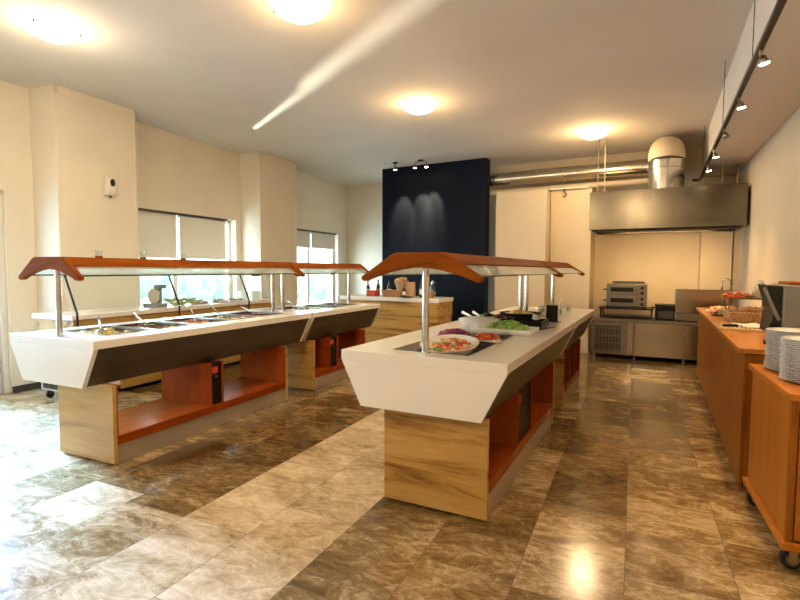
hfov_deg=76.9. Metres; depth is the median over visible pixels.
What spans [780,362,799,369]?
dinner plate
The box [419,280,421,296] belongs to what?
bottle
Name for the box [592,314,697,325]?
countertop
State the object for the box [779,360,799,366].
dinner plate
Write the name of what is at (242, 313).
grilled meat
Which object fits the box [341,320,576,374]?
countertop
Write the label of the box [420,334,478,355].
salad bowl
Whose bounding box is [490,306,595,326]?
countertop
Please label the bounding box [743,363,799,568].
cart
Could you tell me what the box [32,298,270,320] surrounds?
countertop
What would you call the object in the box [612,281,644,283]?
baking tray
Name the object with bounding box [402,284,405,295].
bottle
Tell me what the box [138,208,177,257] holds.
roller blind
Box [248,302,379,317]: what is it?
countertop
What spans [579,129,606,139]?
ceiling lamp
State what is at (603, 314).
shelf
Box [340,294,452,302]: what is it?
countertop
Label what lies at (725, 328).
cutting board
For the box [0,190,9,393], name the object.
door
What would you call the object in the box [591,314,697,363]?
counter
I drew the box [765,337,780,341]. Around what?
dinner plate
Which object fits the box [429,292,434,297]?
wicker basket
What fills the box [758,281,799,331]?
toaster
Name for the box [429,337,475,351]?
salad
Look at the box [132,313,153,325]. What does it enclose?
serving spoon
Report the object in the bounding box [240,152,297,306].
column
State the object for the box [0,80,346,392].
wall
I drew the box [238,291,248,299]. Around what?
pot
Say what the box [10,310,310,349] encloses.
countertop
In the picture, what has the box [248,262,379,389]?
buffet counter
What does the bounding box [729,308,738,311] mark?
bread roll
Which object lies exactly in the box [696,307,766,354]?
countertop
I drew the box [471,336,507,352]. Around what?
pan
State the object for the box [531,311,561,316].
steel tray
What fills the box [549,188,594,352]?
pier
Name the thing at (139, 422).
shelf
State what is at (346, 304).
pan
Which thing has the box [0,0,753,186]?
ceiling
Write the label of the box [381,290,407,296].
wicker basket
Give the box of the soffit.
[701,0,799,178]
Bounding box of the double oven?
[603,283,647,308]
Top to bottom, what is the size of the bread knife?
0.020 m
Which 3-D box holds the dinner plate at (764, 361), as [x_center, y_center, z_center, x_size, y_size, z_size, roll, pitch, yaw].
[2.256,0.380,2.907,0.260,0.020,0.260,2,4,27]
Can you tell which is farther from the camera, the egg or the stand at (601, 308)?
the stand at (601, 308)
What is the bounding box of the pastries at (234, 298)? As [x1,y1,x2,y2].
[227,297,242,299]
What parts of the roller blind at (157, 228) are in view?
head rail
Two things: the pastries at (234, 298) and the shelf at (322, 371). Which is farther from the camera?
the pastries at (234, 298)
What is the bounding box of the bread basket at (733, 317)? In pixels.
[721,309,761,323]
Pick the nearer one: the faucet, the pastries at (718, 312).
the pastries at (718, 312)
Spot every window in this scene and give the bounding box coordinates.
[170,215,231,302]
[305,232,333,303]
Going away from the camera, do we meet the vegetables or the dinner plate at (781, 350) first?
the dinner plate at (781, 350)
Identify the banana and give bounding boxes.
[163,298,178,301]
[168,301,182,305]
[184,297,196,300]
[189,300,201,303]
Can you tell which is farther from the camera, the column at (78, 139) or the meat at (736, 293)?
the column at (78, 139)
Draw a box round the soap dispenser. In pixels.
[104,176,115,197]
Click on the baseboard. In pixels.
(30, 386)
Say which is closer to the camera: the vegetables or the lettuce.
the lettuce
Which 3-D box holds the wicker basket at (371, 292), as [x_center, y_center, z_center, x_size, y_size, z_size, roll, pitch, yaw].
[-0.486,-0.123,9.097,0.196,0.100,0.158,2,4,29]
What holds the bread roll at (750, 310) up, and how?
in the bread basket at (733, 317)
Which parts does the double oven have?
door, door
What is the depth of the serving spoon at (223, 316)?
5.36 m
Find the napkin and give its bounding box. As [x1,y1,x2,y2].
[532,314,540,319]
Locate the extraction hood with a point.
(721, 207)
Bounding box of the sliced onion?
[437,328,469,335]
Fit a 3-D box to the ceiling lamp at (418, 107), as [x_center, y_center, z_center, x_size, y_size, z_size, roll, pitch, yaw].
[0.248,-2.426,6.367,0.404,0.122,0.390,2,4,27]
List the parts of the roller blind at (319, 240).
head rail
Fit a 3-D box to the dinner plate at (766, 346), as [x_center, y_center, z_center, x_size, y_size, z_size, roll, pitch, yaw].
[2.258,0.286,2.901,0.260,0.020,0.260,2,4,27]
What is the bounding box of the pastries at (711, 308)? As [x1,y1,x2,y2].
[706,306,727,312]
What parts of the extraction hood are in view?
hanger rod, hanger rod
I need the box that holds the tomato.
[472,332,500,339]
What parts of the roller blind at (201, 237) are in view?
head rail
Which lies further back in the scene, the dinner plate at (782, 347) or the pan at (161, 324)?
the pan at (161, 324)
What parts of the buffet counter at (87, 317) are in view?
guard arm, guard arm, guard arm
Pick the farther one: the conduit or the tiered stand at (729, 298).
the conduit
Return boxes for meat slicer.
[143,284,167,307]
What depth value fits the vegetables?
4.96 m
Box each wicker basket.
[366,290,378,295]
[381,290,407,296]
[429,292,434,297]
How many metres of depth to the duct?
8.55 m
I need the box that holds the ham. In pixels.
[212,298,227,302]
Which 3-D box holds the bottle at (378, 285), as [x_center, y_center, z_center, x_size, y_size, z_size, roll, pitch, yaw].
[-0.401,-0.226,9.225,0.070,0.290,0.070,2,4,27]
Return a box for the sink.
[674,278,736,320]
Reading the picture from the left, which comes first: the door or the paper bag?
the door
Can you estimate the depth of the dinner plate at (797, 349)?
2.59 m
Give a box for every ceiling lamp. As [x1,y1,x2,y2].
[26,18,81,43]
[273,0,323,23]
[404,100,434,114]
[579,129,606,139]
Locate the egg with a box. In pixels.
[81,327,130,334]
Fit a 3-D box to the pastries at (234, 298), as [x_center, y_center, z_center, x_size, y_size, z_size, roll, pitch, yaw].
[-2.567,-0.010,7.838,0.222,0.064,0.242,2,4,23]
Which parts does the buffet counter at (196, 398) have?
plate, post, panel, control panel, post, panel, plate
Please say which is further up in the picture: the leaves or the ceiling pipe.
the ceiling pipe
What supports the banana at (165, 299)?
on the buffet counter at (87, 317)
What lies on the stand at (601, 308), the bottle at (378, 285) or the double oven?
the double oven
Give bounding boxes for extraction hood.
[589,138,748,234]
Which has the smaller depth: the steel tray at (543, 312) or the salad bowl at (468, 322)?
the salad bowl at (468, 322)
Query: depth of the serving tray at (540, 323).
4.37 m
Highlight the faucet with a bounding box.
[721,278,731,289]
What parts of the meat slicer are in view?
blade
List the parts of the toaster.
knob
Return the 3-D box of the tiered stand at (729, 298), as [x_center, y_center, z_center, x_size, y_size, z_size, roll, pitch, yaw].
[3.756,0.081,5.451,0.430,0.222,0.320,2,4,27]
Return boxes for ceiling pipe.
[490,178,646,195]
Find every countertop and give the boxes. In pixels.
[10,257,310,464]
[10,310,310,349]
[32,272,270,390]
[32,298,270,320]
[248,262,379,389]
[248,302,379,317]
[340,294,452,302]
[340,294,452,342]
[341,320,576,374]
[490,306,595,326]
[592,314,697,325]
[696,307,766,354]
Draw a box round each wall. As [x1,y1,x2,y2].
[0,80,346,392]
[347,184,381,294]
[382,158,489,321]
[488,146,701,316]
[698,175,735,289]
[731,106,799,307]
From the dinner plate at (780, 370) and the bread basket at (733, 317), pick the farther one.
the bread basket at (733, 317)
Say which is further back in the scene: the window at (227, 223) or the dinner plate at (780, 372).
the window at (227, 223)
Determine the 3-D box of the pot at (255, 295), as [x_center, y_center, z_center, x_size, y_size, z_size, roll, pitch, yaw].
[-2.359,-0.079,8.235,0.172,0.140,0.172,2,4,23]
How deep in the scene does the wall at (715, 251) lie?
8.23 m
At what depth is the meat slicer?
6.49 m
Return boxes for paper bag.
[406,282,415,296]
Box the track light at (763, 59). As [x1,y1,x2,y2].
[692,0,786,181]
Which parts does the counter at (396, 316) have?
panel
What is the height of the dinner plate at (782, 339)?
0.020 m
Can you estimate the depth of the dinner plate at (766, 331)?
2.87 m
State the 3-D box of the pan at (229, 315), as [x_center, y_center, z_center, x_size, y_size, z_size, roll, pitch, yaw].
[-1.829,0.211,5.310,0.554,0.072,0.424,2,4,25]
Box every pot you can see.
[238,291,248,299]
[250,291,260,299]
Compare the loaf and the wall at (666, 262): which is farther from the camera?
the wall at (666, 262)
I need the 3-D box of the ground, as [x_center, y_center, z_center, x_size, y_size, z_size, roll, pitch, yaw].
[-16.390,0.421,19.653,33.000,0.050,60.000,2,4,27]
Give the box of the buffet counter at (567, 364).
[490,260,595,409]
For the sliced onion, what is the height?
0.070 m
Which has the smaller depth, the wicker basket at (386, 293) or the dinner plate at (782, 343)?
the dinner plate at (782, 343)
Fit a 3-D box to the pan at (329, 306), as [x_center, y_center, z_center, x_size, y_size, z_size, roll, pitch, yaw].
[-1.107,0.120,6.874,0.554,0.072,0.424,2,4,25]
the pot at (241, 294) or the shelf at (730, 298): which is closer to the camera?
the shelf at (730, 298)
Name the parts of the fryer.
lid, plate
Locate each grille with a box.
[43,383,57,390]
[594,325,620,351]
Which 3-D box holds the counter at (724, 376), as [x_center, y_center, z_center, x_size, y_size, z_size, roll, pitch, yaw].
[3.423,0.688,5.054,0.575,0.945,4.170,2,4,27]
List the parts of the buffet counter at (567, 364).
post, post, panel, canopy glass, control panel, panel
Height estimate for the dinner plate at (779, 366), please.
0.020 m
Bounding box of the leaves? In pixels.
[479,312,510,318]
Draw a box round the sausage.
[131,323,173,328]
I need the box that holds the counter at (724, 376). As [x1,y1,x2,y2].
[696,307,766,487]
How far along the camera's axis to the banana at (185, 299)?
7.00 m
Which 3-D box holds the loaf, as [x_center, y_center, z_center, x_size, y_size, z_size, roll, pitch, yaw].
[3.837,-0.120,5.366,0.187,0.192,0.183,2,4,27]
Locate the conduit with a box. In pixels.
[549,186,588,189]
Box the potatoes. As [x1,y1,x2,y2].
[200,315,246,318]
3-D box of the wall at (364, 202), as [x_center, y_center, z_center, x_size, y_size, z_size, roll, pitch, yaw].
[0.471,-1.052,12.041,4.366,3.550,0.250,2,4,30]
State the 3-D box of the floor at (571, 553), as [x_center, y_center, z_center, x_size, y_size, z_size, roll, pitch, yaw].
[0.259,1.111,5.673,11.747,0.001,19.681,2,4,25]
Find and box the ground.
[141,295,327,304]
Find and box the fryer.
[651,303,674,320]
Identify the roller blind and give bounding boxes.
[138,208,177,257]
[177,213,227,259]
[297,228,311,247]
[311,230,336,249]
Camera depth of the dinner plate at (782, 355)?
2.60 m
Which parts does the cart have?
board, corner post, door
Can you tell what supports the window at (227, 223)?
in the wall at (176, 173)
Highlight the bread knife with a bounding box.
[722,324,743,326]
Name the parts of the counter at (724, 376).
panel, panel, panel, panel, panel, panel, panel, panel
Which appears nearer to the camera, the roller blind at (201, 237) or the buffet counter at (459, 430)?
the buffet counter at (459, 430)
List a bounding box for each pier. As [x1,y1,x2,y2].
[494,189,550,310]
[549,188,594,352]
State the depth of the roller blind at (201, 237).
8.50 m
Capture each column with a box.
[29,83,140,386]
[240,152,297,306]
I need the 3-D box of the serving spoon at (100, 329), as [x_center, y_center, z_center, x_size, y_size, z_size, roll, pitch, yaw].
[-2.493,0.202,4.193,0.080,0.108,0.384,-2,4,-35]
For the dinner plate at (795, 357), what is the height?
0.020 m
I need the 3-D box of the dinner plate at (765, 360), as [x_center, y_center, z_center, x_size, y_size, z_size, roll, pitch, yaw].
[2.258,0.370,2.905,0.260,0.020,0.260,2,4,27]
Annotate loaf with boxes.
[751,283,764,297]
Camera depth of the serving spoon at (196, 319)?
4.98 m
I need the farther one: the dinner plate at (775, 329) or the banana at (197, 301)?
the banana at (197, 301)
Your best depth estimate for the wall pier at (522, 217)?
8.94 m
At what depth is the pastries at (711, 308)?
6.12 m
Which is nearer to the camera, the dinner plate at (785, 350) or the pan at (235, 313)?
the dinner plate at (785, 350)
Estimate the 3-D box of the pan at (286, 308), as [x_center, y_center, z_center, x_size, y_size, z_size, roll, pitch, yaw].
[-1.292,0.143,6.475,0.554,0.072,0.424,2,4,25]
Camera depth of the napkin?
4.45 m
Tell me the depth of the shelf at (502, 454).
3.53 m
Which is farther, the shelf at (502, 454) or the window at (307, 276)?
the window at (307, 276)
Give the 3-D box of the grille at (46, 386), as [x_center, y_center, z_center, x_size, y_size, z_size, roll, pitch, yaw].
[-3.716,0.743,5.478,0.540,0.495,0.010,2,4,23]
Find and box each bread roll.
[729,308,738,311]
[747,308,755,312]
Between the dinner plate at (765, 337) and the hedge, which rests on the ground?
the hedge
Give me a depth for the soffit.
4.54 m
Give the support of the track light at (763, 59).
hanging from the ceiling
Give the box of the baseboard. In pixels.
[12,382,40,392]
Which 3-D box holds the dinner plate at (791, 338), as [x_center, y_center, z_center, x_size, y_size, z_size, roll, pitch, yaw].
[2.118,0.209,2.593,0.260,0.020,0.260,2,4,27]
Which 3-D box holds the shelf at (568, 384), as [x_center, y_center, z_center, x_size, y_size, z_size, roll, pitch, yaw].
[1.668,0.922,5.909,0.664,0.068,1.194,2,4,27]
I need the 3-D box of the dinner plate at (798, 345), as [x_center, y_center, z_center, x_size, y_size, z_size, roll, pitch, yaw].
[2.117,0.231,2.594,0.260,0.020,0.260,2,4,27]
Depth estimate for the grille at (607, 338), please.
8.30 m
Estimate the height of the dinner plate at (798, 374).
0.020 m
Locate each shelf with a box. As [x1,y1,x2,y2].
[118,377,285,444]
[315,355,344,377]
[488,401,551,494]
[563,369,578,394]
[602,313,649,317]
[723,297,761,299]
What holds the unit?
on the floor at (571, 553)
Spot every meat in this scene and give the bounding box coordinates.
[240,313,265,315]
[722,291,756,297]
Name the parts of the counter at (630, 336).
grille panel, handle, door, handle, door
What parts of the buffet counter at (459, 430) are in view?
post, plate, panel, post, control panel, canopy glass, panel, plate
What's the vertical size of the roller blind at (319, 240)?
0.403 m
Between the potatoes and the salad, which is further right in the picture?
the salad
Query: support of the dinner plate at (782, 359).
on the dinner plate at (779, 360)
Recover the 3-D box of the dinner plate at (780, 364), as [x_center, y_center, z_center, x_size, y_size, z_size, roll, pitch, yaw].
[2.119,0.356,2.602,0.260,0.020,0.260,2,4,27]
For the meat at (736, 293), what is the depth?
5.42 m
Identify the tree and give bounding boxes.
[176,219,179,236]
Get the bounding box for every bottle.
[366,281,369,295]
[376,280,379,295]
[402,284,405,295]
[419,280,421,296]
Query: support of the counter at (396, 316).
on the floor at (571, 553)
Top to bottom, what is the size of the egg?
0.075 m
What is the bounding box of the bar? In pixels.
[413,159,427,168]
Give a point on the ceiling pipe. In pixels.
(640, 181)
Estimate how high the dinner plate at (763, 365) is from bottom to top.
0.020 m
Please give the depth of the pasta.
4.83 m
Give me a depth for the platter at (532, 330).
3.95 m
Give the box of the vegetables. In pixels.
[171,319,208,323]
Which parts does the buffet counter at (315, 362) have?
post, panel, plate, control panel, post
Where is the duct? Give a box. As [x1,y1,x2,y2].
[490,136,685,188]
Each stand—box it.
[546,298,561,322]
[599,306,653,318]
[723,297,763,306]
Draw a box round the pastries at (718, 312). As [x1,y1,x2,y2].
[711,308,727,315]
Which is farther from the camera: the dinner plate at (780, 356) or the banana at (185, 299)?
the banana at (185, 299)
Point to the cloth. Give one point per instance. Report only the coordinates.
(749, 325)
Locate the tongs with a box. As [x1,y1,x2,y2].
[478,339,501,343]
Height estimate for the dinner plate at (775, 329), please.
0.020 m
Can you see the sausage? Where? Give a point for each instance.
(141, 325)
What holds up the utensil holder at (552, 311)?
on the buffet counter at (459, 430)
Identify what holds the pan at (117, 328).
in the buffet counter at (196, 398)
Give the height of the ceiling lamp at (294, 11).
0.122 m
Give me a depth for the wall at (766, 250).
5.67 m
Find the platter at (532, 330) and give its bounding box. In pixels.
[470,326,538,335]
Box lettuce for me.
[487,320,528,330]
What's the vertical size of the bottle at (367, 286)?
0.270 m
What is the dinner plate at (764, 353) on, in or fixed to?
on the dinner plate
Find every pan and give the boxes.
[63,326,153,334]
[112,321,194,328]
[157,317,226,323]
[193,314,259,319]
[226,311,283,315]
[275,307,324,310]
[293,305,340,307]
[311,303,356,305]
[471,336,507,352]
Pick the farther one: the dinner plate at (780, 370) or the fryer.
the fryer
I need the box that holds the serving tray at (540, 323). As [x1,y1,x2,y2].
[502,317,548,327]
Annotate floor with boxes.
[0,350,799,599]
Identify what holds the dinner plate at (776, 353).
on the dinner plate
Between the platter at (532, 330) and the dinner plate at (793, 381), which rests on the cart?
the dinner plate at (793, 381)
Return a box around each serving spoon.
[96,316,106,331]
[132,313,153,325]
[189,309,202,320]
[211,306,228,317]
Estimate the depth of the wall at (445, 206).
9.95 m
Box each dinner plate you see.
[763,365,779,371]
[764,353,780,358]
[764,359,779,365]
[764,361,779,367]
[765,330,799,335]
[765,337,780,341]
[765,345,780,350]
[765,349,780,354]
[766,327,799,333]
[766,331,788,336]
[779,348,799,354]
[779,354,799,360]
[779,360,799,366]
[779,363,799,371]
[779,366,799,373]
[779,368,799,375]
[779,371,799,379]
[779,374,799,381]
[779,375,799,383]
[780,338,799,344]
[780,340,799,346]
[780,342,799,348]
[780,346,799,352]
[780,356,799,362]
[780,358,799,364]
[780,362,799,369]
[780,370,799,377]
[781,336,799,342]
[781,344,799,350]
[781,350,799,356]
[781,352,799,358]
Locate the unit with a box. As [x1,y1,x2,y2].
[42,380,119,397]
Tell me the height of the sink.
0.673 m
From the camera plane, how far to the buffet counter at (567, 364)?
5.66 m
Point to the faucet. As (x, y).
(727, 278)
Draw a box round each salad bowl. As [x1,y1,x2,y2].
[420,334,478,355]
[458,316,501,333]
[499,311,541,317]
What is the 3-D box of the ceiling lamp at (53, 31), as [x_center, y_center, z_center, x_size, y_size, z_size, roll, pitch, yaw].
[-3.005,-2.319,4.363,0.390,0.122,0.404,1,3,7]
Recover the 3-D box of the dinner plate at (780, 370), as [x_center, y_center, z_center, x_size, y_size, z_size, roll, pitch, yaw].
[2.121,0.388,2.600,0.260,0.020,0.260,2,4,27]
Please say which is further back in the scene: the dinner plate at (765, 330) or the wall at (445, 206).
the wall at (445, 206)
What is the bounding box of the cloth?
[732,323,759,327]
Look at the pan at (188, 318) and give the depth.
5.03 m
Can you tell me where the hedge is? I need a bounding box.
[140,269,327,302]
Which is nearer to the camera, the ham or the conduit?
the ham
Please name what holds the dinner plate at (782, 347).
on the dinner plate at (785, 350)
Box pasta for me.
[506,309,533,313]
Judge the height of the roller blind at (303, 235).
0.403 m
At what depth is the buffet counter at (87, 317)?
6.13 m
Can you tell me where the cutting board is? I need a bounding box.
[720,323,765,332]
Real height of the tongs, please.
0.021 m
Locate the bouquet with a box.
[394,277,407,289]
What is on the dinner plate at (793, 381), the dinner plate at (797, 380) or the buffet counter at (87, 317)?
the dinner plate at (797, 380)
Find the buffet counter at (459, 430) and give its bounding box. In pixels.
[341,252,576,520]

